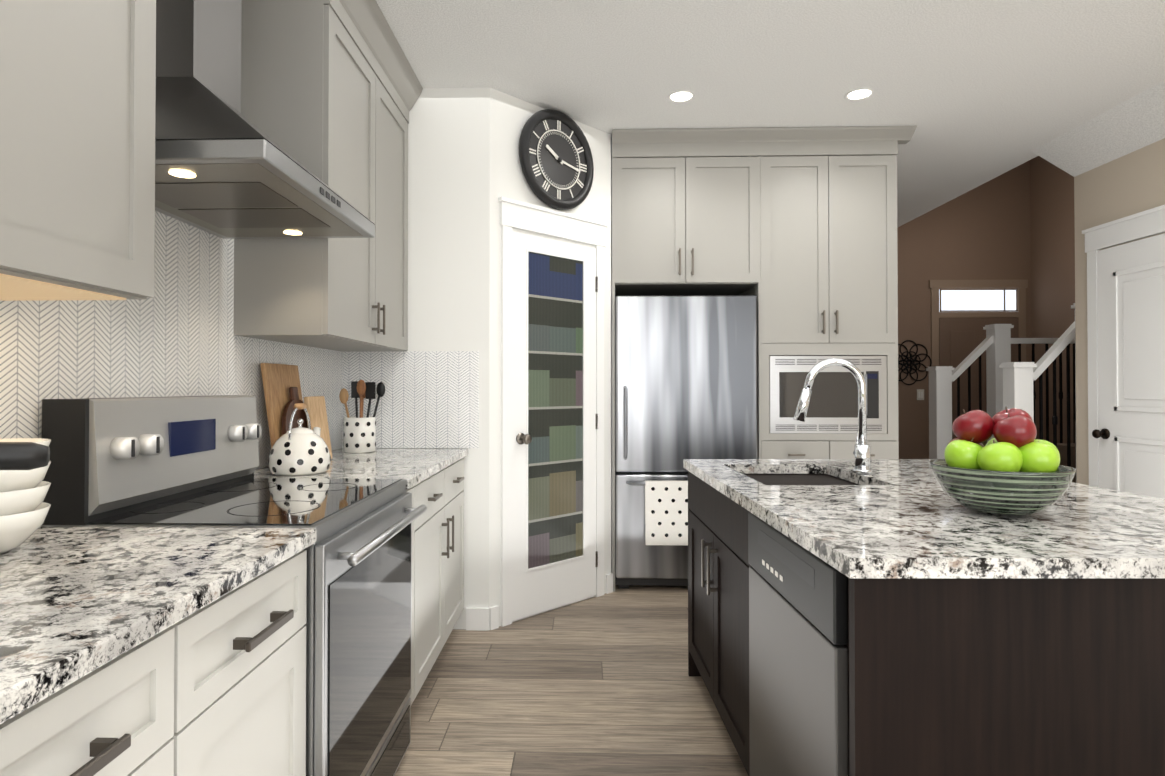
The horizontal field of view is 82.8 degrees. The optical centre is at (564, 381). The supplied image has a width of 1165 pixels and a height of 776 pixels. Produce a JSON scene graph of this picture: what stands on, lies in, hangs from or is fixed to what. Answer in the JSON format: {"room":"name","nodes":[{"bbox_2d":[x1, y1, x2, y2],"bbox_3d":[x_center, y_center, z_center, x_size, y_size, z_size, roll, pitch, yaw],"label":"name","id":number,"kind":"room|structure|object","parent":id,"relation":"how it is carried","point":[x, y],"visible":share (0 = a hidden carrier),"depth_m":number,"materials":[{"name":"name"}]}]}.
{"room":"kitchen","nodes":[
{"label":"kitchen","id":0,"kind":"room"},
{"bbox_2d":[408,87,489,628],"bbox_3d":[-0.753,-0.120,3.404,0.755,2.740,0.120,0,-1,2],"label":"wall","id":1,"kind":"structure","parent":0,"point":[448,219],"depth_m":3.35,"materials":[{"name":"white paint"}]},
{"bbox_2d":[342,351,478,447],"bbox_3d":[-0.779,0.094,3.339,0.692,0.488,0.008,0,-1,2],"label":"backsplash","id":2,"kind":"structure","parent":1,"relation":"attached to","point":[429,399],"depth_m":3.33,"materials":[{"name":"tile"}]},
{"bbox_2d":[489,88,610,625],"bbox_3d":[-0.083,-0.117,3.680,0.905,2.740,0.100,1,-1,-43],"label":"wall","id":3,"kind":"structure","parent":0,"point":[510,115],"depth_m":3.43,"materials":[{"name":"white paint"}]},
{"bbox_2d":[466,573,612,630],"bbox_3d":[-0.101,1.198,3.624,0.765,0.110,0.654,0,-1,2],"label":"baseboard","id":4,"kind":"structure","parent":3,"relation":"attached to","point":[482,619],"depth_m":3.31,"materials":[{"name":"white"}]},
{"bbox_2d":[498,196,607,626],"bbox_3d":[-0.040,0.158,3.628,0.794,2.190,0.030,1,-1,-43],"label":"door frame","id":5,"kind":"structure","parent":3,"relation":"attached to","point":[520,215],"depth_m":3.46,"materials":[{"name":"white wood"}]},
{"bbox_2d":[512,231,597,620],"bbox_3d":[-0.015,0.232,3.610,0.636,2.018,0.085,1,-1,-43],"label":"pantry door","id":6,"kind":"structure","parent":3,"relation":"in","point":[554,428],"depth_m":3.61,"materials":[{"name":"white wood"}]},
{"bbox_2d":[519,109,593,209],"bbox_3d":[-0.035,-1.212,3.622,0.540,0.540,0.058,1,-1,-43],"label":"wall clock","id":7,"kind":"object","parent":3,"relation":"attached to","point":[556,160],"visible":1,"depth_m":3.60,"materials":[{"name":"black"}]},
{"bbox_2d":[394,585,747,775],"bbox_3d":[1.945,1.290,2.369,6.610,0.100,10.500,0,-1,2],"label":"floor","id":8,"kind":"structure","parent":0,"point":[605,684],"depth_m":2.56,"materials":[{"name":"brown wood"}]},
{"bbox_2d":[0,604,215,775],"bbox_3d":[-0.892,0.783,0.748,0.626,0.880,0.594,0,-1,2],"label":"base cabinet","id":9,"kind":"object","parent":8,"relation":"on","point":[152,651],"depth_m":0.89,"materials":[{"name":"grey wood"}]},
{"bbox_2d":[0,526,316,731],"bbox_3d":[-0.914,0.318,-0.319,0.646,0.032,3.537,0,-1,2],"label":"countertop","id":10,"kind":"structure","parent":9,"relation":"on","point":[75,602],"depth_m":1.01,"materials":[{"name":"white stone"}]},
{"bbox_2d":[0,442,49,469],"bbox_3d":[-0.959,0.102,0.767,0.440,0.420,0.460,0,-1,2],"label":"bowl","id":11,"kind":"object","parent":10,"relation":"on","point":[22,455],"visible":1,"depth_m":0.92,"materials":[{"name":"black ceramic"}]},
{"bbox_2d":[0,438,51,553],"bbox_3d":[-1.071,0.215,1.219,0.194,0.204,0.194,0,-1,2],"label":"bowls","id":12,"kind":"object","parent":10,"relation":"on","point":[24,508],"visible":0.88,"depth_m":1.20,"materials":[{"name":"white ceramic"}]},
{"bbox_2d":[41,395,426,775],"bbox_3d":[-0.801,0.639,1.822,0.693,1.190,0.750,0,-1,2],"label":"range","id":13,"kind":"object","parent":8,"relation":"on","point":[184,461],"visible":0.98,"depth_m":1.65,"materials":[{"name":"grey metal"}]},
{"bbox_2d":[216,552,306,775],"bbox_3d":[-0.880,0.787,1.178,0.626,0.880,0.532,0,-1,2],"label":"base cabinet","id":14,"kind":"object","parent":8,"relation":"on","point":[261,630],"depth_m":1.25,"materials":[{"name":"grey wood"}]},
{"bbox_2d":[406,484,423,704],"bbox_3d":[-0.846,0.799,2.309,0.626,0.880,0.219,0,-1,2],"label":"base cabinet","id":15,"kind":"object","parent":8,"relation":"on","point":[417,647],"depth_m":2.39,"materials":[{"name":"grey wood"}]},
{"bbox_2d":[424,456,464,680],"bbox_3d":[-0.830,0.805,2.844,0.626,0.880,0.978,0,-1,2],"label":"base cabinet","id":16,"kind":"object","parent":8,"relation":"on","point":[443,494],"depth_m":2.80,"materials":[{"name":"grey wood"}]},
{"bbox_2d":[254,448,467,491],"bbox_3d":[-0.823,0.350,2.771,0.646,0.032,1.133,0,-1,2],"label":"countertop","id":17,"kind":"structure","parent":16,"relation":"on","point":[416,465],"depth_m":2.63,"materials":[{"name":"white stone"}]},
{"bbox_2d":[260,363,332,458],"bbox_3d":[-1.060,0.132,2.635,0.134,0.398,0.370,0,-1,2],"label":"cutting boards","id":18,"kind":"object","parent":17,"relation":"on","point":[282,390],"visible":0.6,"depth_m":2.58,"materials":[{"name":"brown wood"}]},
{"bbox_2d":[268,403,330,475],"bbox_3d":[-0.950,0.204,2.406,0.210,0.249,0.268,0,-1,2],"label":"kettle","id":19,"kind":"object","parent":17,"relation":"on","point":[299,450],"visible":1,"depth_m":2.30,"materials":[{"name":"white ceramic"}]},
{"bbox_2d":[339,380,384,452],"bbox_3d":[-0.969,0.165,3.155,0.189,0.344,0.157,0,-1,2],"label":"utensil crock","id":20,"kind":"object","parent":17,"relation":"on","point":[359,433],"visible":1,"depth_m":3.11,"materials":[{"name":"white ceramic"}]},
{"bbox_2d":[615,295,757,587],"bbox_3d":[0.734,0.376,4.203,0.838,1.765,0.726,0,-1,2],"label":"refrigerator","id":21,"kind":"object","parent":8,"relation":"on","point":[685,377],"visible":0.62,"depth_m":3.91,"materials":[{"name":"grey metal"}]},
{"bbox_2d":[645,481,687,544],"bbox_3d":[0.618,0.770,3.857,0.290,0.371,0.036,0,-1,2],"label":"dish towel","id":22,"kind":"object","parent":21,"relation":"hanging from","point":[666,502],"depth_m":3.84,"materials":[{"name":"white fabric"}]},
{"bbox_2d":[611,126,916,591],"bbox_3d":[1.176,-0.110,4.213,1.765,2.737,0.741,0,-1,2],"label":"tall cabinet","id":23,"kind":"object","parent":8,"relation":"on","point":[793,230],"visible":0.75,"depth_m":3.93,"materials":[{"name":"grey wood"}]},
{"bbox_2d":[769,356,886,433],"bbox_3d":[1.576,0.084,4.197,0.685,0.460,0.633,0,-1,2],"label":"microwave","id":24,"kind":"object","parent":23,"relation":"in","point":[833,406],"visible":0.71,"depth_m":3.92,"materials":[{"name":"grey metal"}]},
{"bbox_2d":[683,467,1164,775],"bbox_3d":[1.061,0.801,1.998,1.135,0.870,1.609,0,-1,0],"label":"kitchen island","id":25,"kind":"object","parent":8,"relation":"on","point":[898,617],"depth_m":1.20,"materials":[{"name":"brown wood"}]},
{"bbox_2d":[683,459,1146,578],"bbox_3d":[0.777,0.344,2.005,0.533,0.036,1.648,0,-1,0],"label":"island countertop","id":26,"kind":"structure","parent":25,"relation":"on","point":[868,530],"depth_m":1.38,"materials":[{"name":"white stone"}]},
{"bbox_2d":[743,471,862,482],"bbox_3d":[0.838,0.466,2.351,0.430,0.226,0.581,0,-1,0],"label":"sink","id":27,"kind":"object","parent":26,"relation":"in","point":[763,476],"depth_m":2.54,"materials":[{"name":"silver metal"}]},
{"bbox_2d":[793,358,871,473],"bbox_3d":[0.965,0.123,2.398,0.280,0.412,0.108,0,-1,0],"label":"faucet","id":28,"kind":"object","parent":26,"relation":"on","point":[861,453],"visible":1,"depth_m":2.37,"materials":[{"name":"silver metal"}]},
{"bbox_2d":[929,406,1076,515],"bbox_3d":[1.064,0.192,1.614,0.299,0.258,0.300,0,-1,0],"label":"fruit bowl","id":29,"kind":"object","parent":26,"relation":"on","point":[1012,467],"visible":1,"depth_m":1.53,"materials":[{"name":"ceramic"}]},
{"bbox_2d":[926,303,1076,482],"bbox_3d":[4.077,0.092,4.980,2.093,2.350,1.174,0,-1,2],"label":"staircase","id":30,"kind":"structure","parent":8,"relation":"on","point":[1009,384],"depth_m":5.45,"materials":[{"name":"white painted wood"},{"name":"black iron"}]},
{"bbox_2d":[376,0,1164,227],"bbox_3d":[1.945,-1.968,2.403,6.450,1.427,10.340,0,-1,2],"label":"ceiling","id":31,"kind":"structure","parent":0,"point":[977,93],"depth_m":3.14,"materials":[{"name":"white paint"}]},
{"bbox_2d":[668,90,694,102],"bbox_3d":[0.610,-1.489,3.448,0.132,0.003,0.132,1,-1,-43],"label":"recessed light","id":32,"kind":"object","parent":31,"relation":"in","point":[680,96],"depth_m":3.45,"materials":[{"name":"white"}]},
{"bbox_2d":[845,88,873,99],"bbox_3d":[1.530,-1.490,3.421,0.132,0.003,0.132,1,-1,-43],"label":"recessed light","id":33,"kind":"object","parent":31,"relation":"in","point":[861,93],"depth_m":3.42,"materials":[{"name":"white"}]},
{"bbox_2d":[897,160,1030,458],"bbox_3d":[3.585,-0.683,7.454,3.230,3.950,0.120,0,-1,2],"label":"wall","id":34,"kind":"structure","parent":0,"point":[982,232],"depth_m":7.38,"materials":[{"name":"brown paint"}]},
{"bbox_2d":[898,340,931,384],"bbox_3d":[3.848,-0.209,7.363,0.504,0.504,0.025,0,-1,2],"label":"wall art","id":35,"kind":"object","parent":34,"relation":"attached to","point":[911,364],"visible":0.96,"depth_m":7.36,"materials":[{"name":"black metal"}]},
{"bbox_2d":[917,389,923,399],"bbox_3d":[3.978,0.151,7.368,0.080,0.120,0.010,0,-1,2],"label":"light switch","id":36,"kind":"object","parent":34,"relation":"attached to","point":[920,394],"visible":1,"depth_m":7.37,"materials":[{"name":"white plastic"}]},
{"bbox_2d":[929,280,1027,366],"bbox_3d":[4.613,0.081,7.343,1.070,2.420,0.025,0,-1,2],"label":"door frame","id":37,"kind":"structure","parent":34,"relation":"attached to","point":[1021,286],"depth_m":7.34,"materials":[{"name":"beige wood"}]},
{"bbox_2d":[939,289,1017,311],"bbox_3d":[4.612,-0.901,7.350,0.850,0.255,0.016,0,-1,2],"label":"transom","id":38,"kind":"object","parent":34,"relation":"attached to","point":[978,300],"visible":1,"depth_m":7.35,"materials":[{"name":"white glass"}]},
{"bbox_2d":[939,318,1018,445],"bbox_3d":[4.612,0.288,7.304,0.864,1.985,0.090,0,-1,2],"label":"front door","id":39,"kind":"structure","parent":34,"relation":"in","point":[961,340],"depth_m":7.33,"materials":[{"name":"brown"}]},
{"bbox_2d":[1030,156,1074,442],"bbox_3d":[5.213,-0.700,5.820,0.120,3.950,3.290,0,-1,2],"label":"wall","id":40,"kind":"structure","parent":0,"point":[1052,220],"depth_m":7.03,"materials":[{"name":"brown paint"}]},
{"bbox_2d":[1074,138,1164,484],"bbox_3d":[3.233,-0.147,0.760,0.120,2.740,6.930,0,-1,2],"label":"wall","id":41,"kind":"structure","parent":0,"point":[1131,183],"depth_m":4.05,"materials":[{"name":"beige paint"}]},
{"bbox_2d":[1082,205,1164,486],"bbox_3d":[3.241,0.153,3.619,0.032,2.200,1.004,0,-1,2],"label":"door frame","id":42,"kind":"structure","parent":41,"relation":"attached to","point":[1144,224],"depth_m":4.03,"materials":[{"name":"white wood"}]},
{"bbox_2d":[1092,233,1164,498],"bbox_3d":[3.210,0.222,3.619,0.086,2.038,0.804,0,-1,2],"label":"door","id":43,"kind":"structure","parent":41,"relation":"attached to","point":[1129,433],"depth_m":3.76,"materials":[{"name":"white wood"}]},
{"bbox_3d":[-1.278,-0.150,0.454,0.120,2.740,6.050,0,-1,2],"label":"wall","id":44,"kind":"structure","parent":0,"visible":0},
{"bbox_2d":[0,0,155,300],"bbox_3d":[-1.028,-0.784,1.092,0.336,1.221,0.592,0,-1,2],"label":"upper cabinet","id":45,"kind":"object","parent":44,"relation":"attached to","point":[77,141],"visible":0.97,"depth_m":1.15,"materials":[{"name":"grey wood"}]},
{"bbox_2d":[0,211,342,468],"bbox_3d":[-1.209,-0.603,0.646,0.008,1.826,5.429,0,-1,2],"label":"backsplash","id":46,"kind":"structure","parent":44,"relation":"attached to","point":[174,336],"depth_m":1.91,"materials":[{"name":"tile"}]},
{"bbox_2d":[155,0,374,238],"bbox_3d":[-0.906,-0.992,1.848,0.522,1.020,0.768,0,-1,2],"label":"range hood","id":47,"kind":"object","parent":44,"relation":"attached to","point":[225,168],"visible":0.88,"depth_m":1.73,"materials":[{"name":"metal"}]},
{"bbox_2d":[234,0,422,351],"bbox_3d":[-0.939,-0.824,2.830,0.411,1.337,1.046,0,-1,2],"label":"upper cabinet","id":48,"kind":"object","parent":44,"relation":"attached to","point":[331,91],"visible":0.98,"depth_m":2.37,"materials":[{"name":"grey wood"}]}
]}

